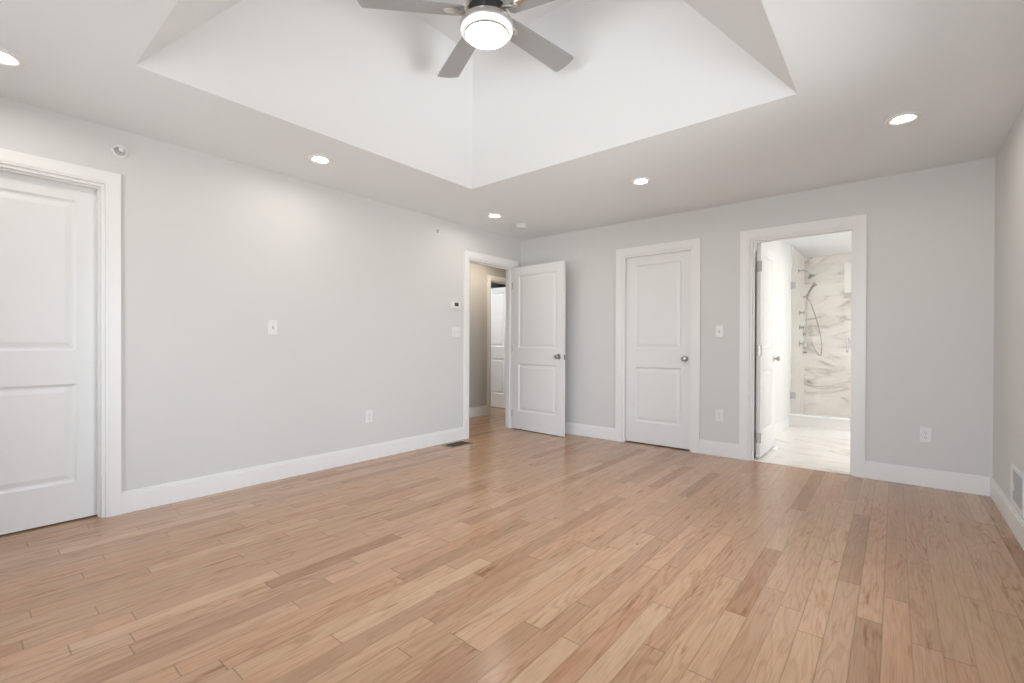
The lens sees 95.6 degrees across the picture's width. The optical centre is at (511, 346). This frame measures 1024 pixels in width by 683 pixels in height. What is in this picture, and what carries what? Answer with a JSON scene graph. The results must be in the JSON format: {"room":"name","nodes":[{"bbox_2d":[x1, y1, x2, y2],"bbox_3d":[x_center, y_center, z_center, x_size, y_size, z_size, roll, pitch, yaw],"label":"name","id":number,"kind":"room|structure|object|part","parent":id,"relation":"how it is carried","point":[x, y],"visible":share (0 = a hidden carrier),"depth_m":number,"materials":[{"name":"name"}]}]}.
{"room":"empty bedroom","nodes":[
{"label":"empty bedroom","id":0,"kind":"room"},
{"bbox_2d":[0,96,520,491],"bbox_3d":[-1.199,-0.163,5.429,1.170,2.440,9.550,0,0,40],"label":"wall","id":1,"kind":"structure","parent":0,"point":[360,291],"depth_m":3.62,"materials":[{"name":"white paint"}]},
{"bbox_2d":[0,171,96,534],"bbox_3d":[-2.857,0.039,2.627,0.035,2.036,0.782,0,0,40],"label":"door","id":2,"kind":"structure","parent":1,"relation":"in","point":[48,229],"depth_m":2.74,"materials":[{"name":"white paint"}]},
{"bbox_2d":[0,148,120,517],"bbox_3d":[-2.835,-0.009,2.606,0.133,2.152,0.972,0,0,40],"label":"door frame","id":3,"kind":"structure","parent":1,"relation":"attached to","point":[107,184],"depth_m":2.89,"materials":[{"name":"white paint"}]},
{"bbox_2d":[111,144,127,157],"bbox_3d":[-2.465,-1.233,2.924,0.052,0.084,0.084,0,0,40],"label":"sprinkler","id":4,"kind":"object","parent":1,"relation":"attached to","point":[119,151],"visible":1,"depth_m":2.93,"materials":[{"name":"white plastic"}]},
{"bbox_2d":[115,147,124,155],"bbox_3d":[-2.483,-1.233,2.939,0.001,0.052,0.052,0,0,40],"label":"cup","id":5,"kind":"object","parent":4,"relation":"on","point":[117,153],"depth_m":2.93,"materials":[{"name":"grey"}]},
{"bbox_2d":[268,320,277,334],"bbox_3d":[-1.884,-0.148,3.664,0.020,0.116,0.072,0,0,40],"label":"light switch","id":6,"kind":"object","parent":1,"relation":"attached to","point":[272,324],"visible":1,"depth_m":3.66,"materials":[{"name":"white plastic"}]},
{"bbox_2d":[121,427,463,513],"bbox_3d":[-2.158,0.996,3.346,0.014,0.139,5.111,0,0,40],"label":"baseboard","id":7,"kind":"structure","parent":1,"relation":"attached to","point":[162,494],"depth_m":3.64,"materials":[{"name":"white paint"}]},
{"bbox_2d":[366,410,371,422],"bbox_3d":[-1.336,0.658,4.344,0.009,0.116,0.072,0,0,40],"label":"wall outlet","id":8,"kind":"object","parent":1,"relation":"attached to","point":[369,412],"visible":1,"depth_m":4.34,"materials":[{"name":"white plastic"}]},
{"bbox_2d":[451,301,459,308],"bbox_3d":[-0.625,-0.461,5.182,0.026,0.082,0.128,0,0,40],"label":"thermostat","id":9,"kind":"object","parent":1,"relation":"attached to","point":[454,304],"visible":1,"depth_m":5.16,"materials":[{"name":"white plastic"}]},
{"bbox_2d":[452,327,459,336],"bbox_3d":[-0.618,-0.158,5.197,0.020,0.116,0.118,0,0,40],"label":"light switch","id":10,"kind":"object","parent":1,"relation":"attached to","point":[455,330],"visible":1,"depth_m":5.19,"materials":[{"name":"white plastic"}]},
{"bbox_2d":[469,405,486,416],"bbox_3d":[-1.736,0.985,5.515,0.014,0.139,4.295,0,0,40],"label":"baseboard","id":11,"kind":"structure","parent":1,"relation":"attached to","point":[481,410],"depth_m":6.99,"materials":[{"name":"white paint"}]},
{"bbox_2d":[463,250,518,438],"bbox_3d":[-0.286,-0.019,5.707,0.149,2.155,0.979,0,0,40],"label":"door frame","id":12,"kind":"structure","parent":1,"relation":"attached to","point":[469,256],"depth_m":5.65,"materials":[{"name":"white paint"}]},
{"bbox_2d":[487,275,505,413],"bbox_3d":[-0.183,-0.024,7.489,0.149,2.146,0.780,0,0,40],"label":"door frame","id":13,"kind":"structure","parent":1,"relation":"attached to","point":[490,279],"depth_m":7.17,"materials":[{"name":"white paint"}]},
{"bbox_2d":[491,287,505,407],"bbox_3d":[-0.289,0.021,7.942,0.600,2.030,0.035,0,0,40],"label":"door","id":14,"kind":"structure","parent":1,"relation":"in","point":[498,295],"depth_m":7.87,"materials":[{"name":"white paint"}]},
{"bbox_2d":[512,261,565,436],"bbox_3d":[0.316,0.027,5.692,0.834,2.048,0.159,0,0,44],"label":"door","id":15,"kind":"structure","parent":1,"relation":"in","point":[539,291],"depth_m":5.65,"materials":[{"name":"white paint"}]},
{"bbox_2d":[491,283,505,287],"bbox_3d":[-0.546,-0.178,8.423,1.635,2.440,4.100,0,0,40],"label":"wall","id":16,"kind":"structure","parent":0,"point":[493,285],"depth_m":9.80,"materials":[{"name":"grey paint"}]},
{"bbox_2d":[0,407,1023,682],"bbox_3d":[0.160,1.115,4.447,7.800,0.102,10.060,0,0,40],"label":"floor","id":17,"kind":"structure","parent":0,"point":[508,555],"depth_m":2.17,"materials":[{"name":"brown wood"}]},
{"bbox_2d":[442,441,471,447],"bbox_3d":[-0.587,1.058,5.022,0.176,0.005,0.296,0,0,40],"label":"floor vent","id":18,"kind":"object","parent":17,"relation":"in","point":[459,443],"visible":1,"depth_m":5.00,"materials":[{"name":"brown metal"}]},
{"bbox_2d":[789,413,849,430],"bbox_3d":[4.662,0.995,5.582,2.300,0.158,0.160,0,0,40],"label":"curb","id":19,"kind":"object","parent":17,"relation":"on","point":[796,419],"visible":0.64,"depth_m":6.03,"materials":[{"name":"white tile"}]},
{"bbox_2d":[790,262,848,417],"bbox_3d":[4.038,-0.084,6.080,0.669,1.974,0.127,0,0,40],"label":"shower glass door","id":20,"kind":"structure","parent":19,"relation":"on","point":[793,284],"depth_m":6.26,"materials":[{"name":"clear glass"}]},
{"bbox_3d":[4.261,-0.019,5.896,0.018,0.197,0.127,0,0,40],"label":"handle","id":21,"kind":"part","parent":20,"relation":"part of","materials":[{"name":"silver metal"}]},
{"bbox_2d":[0,0,1023,257],"bbox_3d":[1.245,-1.753,3.544,5.210,0.775,10.060,0,0,40],"label":"ceiling","id":22,"kind":"structure","parent":0,"point":[713,102],"depth_m":2.80,"materials":[{"name":"white paint"}]},
{"bbox_2d":[0,48,25,67],"bbox_3d":[-2.413,-1.365,2.188,0.172,0.009,0.172,0,0,40],"label":"recessed light","id":23,"kind":"object","parent":22,"relation":"in","point":[7,58],"visible":1,"depth_m":2.21,"materials":[{"name":"white"}]},
{"bbox_2d":[307,155,332,164],"bbox_3d":[-1.409,-1.368,3.410,0.172,0.009,0.172,0,0,40],"label":"recessed light","id":24,"kind":"object","parent":22,"relation":"in","point":[318,159],"visible":1,"depth_m":3.41,"materials":[{"name":"white"}]},
{"bbox_2d":[357,0,573,77],"bbox_3d":[-0.099,-1.783,2.389,1.231,0.410,1.217,0,0,40],"label":"ceiling fan","id":25,"kind":"object","parent":22,"relation":"hanging from","point":[484,24],"visible":1,"depth_m":2.36,"materials":[{"name":"grey wood"}]},
{"bbox_3d":[-0.503,-1.706,2.323,0.525,0.035,0.140,0,0,-8],"label":"blade","id":26,"kind":"part","parent":25,"relation":"part of","materials":[{"name":"grey wood"}]},
{"bbox_3d":[-0.296,-1.708,2.715,0.140,0.035,0.525,0,0,-26],"label":"blade","id":27,"kind":"part","parent":25,"relation":"part of","materials":[{"name":"grey wood"}]},
{"bbox_3d":[-0.129,-1.684,2.377,0.192,0.078,0.192,0,0,40],"label":"motor","id":28,"kind":"part","parent":25,"relation":"part of","materials":[{"name":"grey metal"}]},
{"bbox_3d":[0.205,-1.703,2.200,0.525,0.035,0.140,0,0,28],"label":"blade","id":29,"kind":"part","parent":25,"relation":"part of","materials":[{"name":"grey wood"}]},
{"bbox_3d":[0.141,-1.706,2.640,0.525,0.035,0.140,0,0,-44],"label":"blade","id":30,"kind":"part","parent":25,"relation":"part of","materials":[{"name":"grey wood"}]},
{"bbox_2d":[486,213,502,217],"bbox_3d":[-0.183,-1.373,4.892,0.172,0.009,0.172,0,0,40],"label":"recessed light","id":31,"kind":"object","parent":22,"relation":"in","point":[492,215],"visible":1,"depth_m":4.88,"materials":[{"name":"white paint"}]},
{"bbox_2d":[515,224,526,229],"bbox_3d":[0.102,-1.358,5.279,0.132,0.041,0.132,0,0,40],"label":"smoke detector","id":32,"kind":"object","parent":22,"relation":"attached to","point":[518,226],"visible":1,"depth_m":5.24,"materials":[{"name":"white plastic"}]},
{"bbox_2d":[630,177,651,184],"bbox_3d":[1.070,-1.363,3.845,0.172,0.009,0.172,0,0,40],"label":"recessed light","id":33,"kind":"object","parent":22,"relation":"in","point":[638,181],"visible":1,"depth_m":3.84,"materials":[{"name":"white"}]},
{"bbox_2d":[885,111,921,125],"bbox_3d":[2.331,-1.353,2.768,0.172,0.009,0.172,0,0,40],"label":"recessed light","id":34,"kind":"object","parent":22,"relation":"in","point":[907,117],"visible":1,"depth_m":2.76,"materials":[{"name":"white"}]},
{"bbox_2d":[521,157,994,479],"bbox_3d":[1.884,-0.150,4.716,4.494,2.440,0.115,0,0,40],"label":"wall","id":35,"kind":"structure","parent":0,"point":[930,262],"depth_m":3.72,"materials":[{"name":"white paint"}]},
{"bbox_2d":[615,238,700,452],"bbox_3d":[1.560,-0.006,4.973,0.920,2.148,0.133,0,0,40],"label":"door frame","id":36,"kind":"structure","parent":35,"relation":"attached to","point":[694,245],"depth_m":4.88,"materials":[{"name":"white paint"}]},
{"bbox_2d":[626,250,690,449],"bbox_3d":[1.546,0.038,4.954,0.717,2.036,0.094,0,0,40],"label":"door","id":37,"kind":"structure","parent":35,"relation":"in","point":[658,291],"depth_m":4.96,"materials":[{"name":"white paint"}]},
{"bbox_2d":[715,409,722,420],"bbox_3d":[2.021,0.672,4.525,0.072,0.116,0.009,0,0,40],"label":"wall outlet","id":38,"kind":"object","parent":35,"relation":"attached to","point":[718,412],"visible":1,"depth_m":4.52,"materials":[{"name":"white plastic"}]},
{"bbox_2d":[716,325,723,336],"bbox_3d":[2.018,-0.144,4.518,0.072,0.116,0.020,0,0,40],"label":"light switch","id":39,"kind":"object","parent":35,"relation":"attached to","point":[719,328],"visible":1,"depth_m":4.51,"materials":[{"name":"white plastic"}]},
{"bbox_2d":[756,243,779,457],"bbox_3d":[2.559,0.038,4.679,0.159,2.044,0.686,0,0,40],"label":"door","id":40,"kind":"structure","parent":35,"relation":"in","point":[765,334],"depth_m":4.59,"materials":[{"name":"white paint"}]},
{"bbox_2d":[565,422,989,495],"bbox_3d":[1.784,1.000,4.718,4.310,0.139,0.014,0,0,40],"label":"baseboard","id":41,"kind":"structure","parent":35,"relation":"attached to","point":[945,480],"depth_m":3.67,"materials":[{"name":"white paint"}]},
{"bbox_2d":[739,214,866,477],"bbox_3d":[2.569,-0.003,4.151,0.951,2.157,0.149,0,0,40],"label":"door frame","id":42,"kind":"structure","parent":35,"relation":"attached to","point":[857,224],"depth_m":3.98,"materials":[{"name":"white paint"}]},
{"bbox_2d":[919,427,931,442],"bbox_3d":[3.180,0.681,3.568,0.072,0.116,0.009,0,0,40],"label":"wall outlet","id":43,"kind":"object","parent":35,"relation":"attached to","point":[925,433],"visible":1,"depth_m":3.57,"materials":[{"name":"white plastic"}]},
{"bbox_2d":[754,240,790,437],"bbox_3d":[4.320,-0.145,5.157,2.500,2.440,3.666,0,0,40],"label":"wall","id":44,"kind":"structure","parent":0,"point":[781,248],"depth_m":5.80,"materials":[{"name":"white paint"}]},
{"bbox_2d":[754,415,789,451],"bbox_3d":[2.999,1.000,5.362,0.014,0.139,2.296,0,0,40],"label":"baseboard","id":45,"kind":"structure","parent":44,"relation":"attached to","point":[784,423],"depth_m":5.74,"materials":[{"name":"white paint"}]},
{"bbox_2d":[798,269,814,278],"bbox_3d":[4.259,-1.047,6.706,0.211,0.157,0.100,0,0,35],"label":"shower","id":46,"kind":"object","parent":44,"relation":"attached to","point":[810,274],"visible":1,"depth_m":6.68,"materials":[{"name":"silver metal"}]},
{"bbox_2d":[789,245,804,413],"bbox_3d":[4.158,-0.154,6.759,0.010,2.440,1.200,0,0,40],"label":"wall","id":47,"kind":"structure","parent":0,"point":[796,259],"depth_m":6.69,"materials":[{"name":"tile"}]},
{"bbox_2d":[802,282,821,355],"bbox_3d":[4.506,-0.407,6.983,0.080,1.102,0.324,0,0,-16],"label":"shower","id":48,"kind":"object","parent":47,"relation":"attached to","point":[814,284],"visible":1,"depth_m":6.99,"materials":[{"name":"silver metal"}]},
{"bbox_2d":[804,253,851,416],"bbox_3d":[5.451,-0.149,6.527,2.300,2.440,0.112,0,0,40],"label":"wall","id":49,"kind":"structure","parent":0,"point":[827,376],"depth_m":7.02,"materials":[{"name":"stone"}]},
{"bbox_2d":[844,292,850,297],"bbox_3d":[5.222,-0.748,6.696,0.700,0.085,0.100,0,0,40],"label":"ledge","id":50,"kind":"object","parent":49,"relation":"attached to","point":[846,295],"visible":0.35,"depth_m":6.85,"materials":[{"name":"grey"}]},
{"bbox_2d":[844,261,851,292],"bbox_3d":[5.228,-1.021,6.700,0.700,0.460,0.084,0,0,40],"label":"wall niche","id":51,"kind":"object","parent":49,"relation":"attached to","point":[847,265],"visible":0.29,"depth_m":6.87,"materials":[{"name":"white tile"}]},
{"bbox_2d":[993,105,1023,518],"bbox_3d":[1.572,-0.130,0.925,0.150,2.440,6.129,0,0,40],"label":"wall","id":52,"kind":"structure","parent":0,"point":[1008,383],"depth_m":2.89,"materials":[{"name":"white paint"}]},
{"bbox_2d":[990,477,1023,549],"bbox_3d":[1.505,1.020,0.984,0.014,0.139,6.129,0,0,40],"label":"baseboard","id":53,"kind":"structure","parent":52,"relation":"attached to","point":[1012,517],"depth_m":2.81,"materials":[{"name":"white paint"}]},
{"bbox_2d":[1010,463,1023,517],"bbox_3d":[2.877,0.814,2.650,0.020,0.224,0.360,0,0,40],"label":"air vent","id":54,"kind":"object","parent":52,"relation":"in","point":[1017,478],"visible":1,"depth_m":2.63,"materials":[{"name":"white plastic"}]}
]}

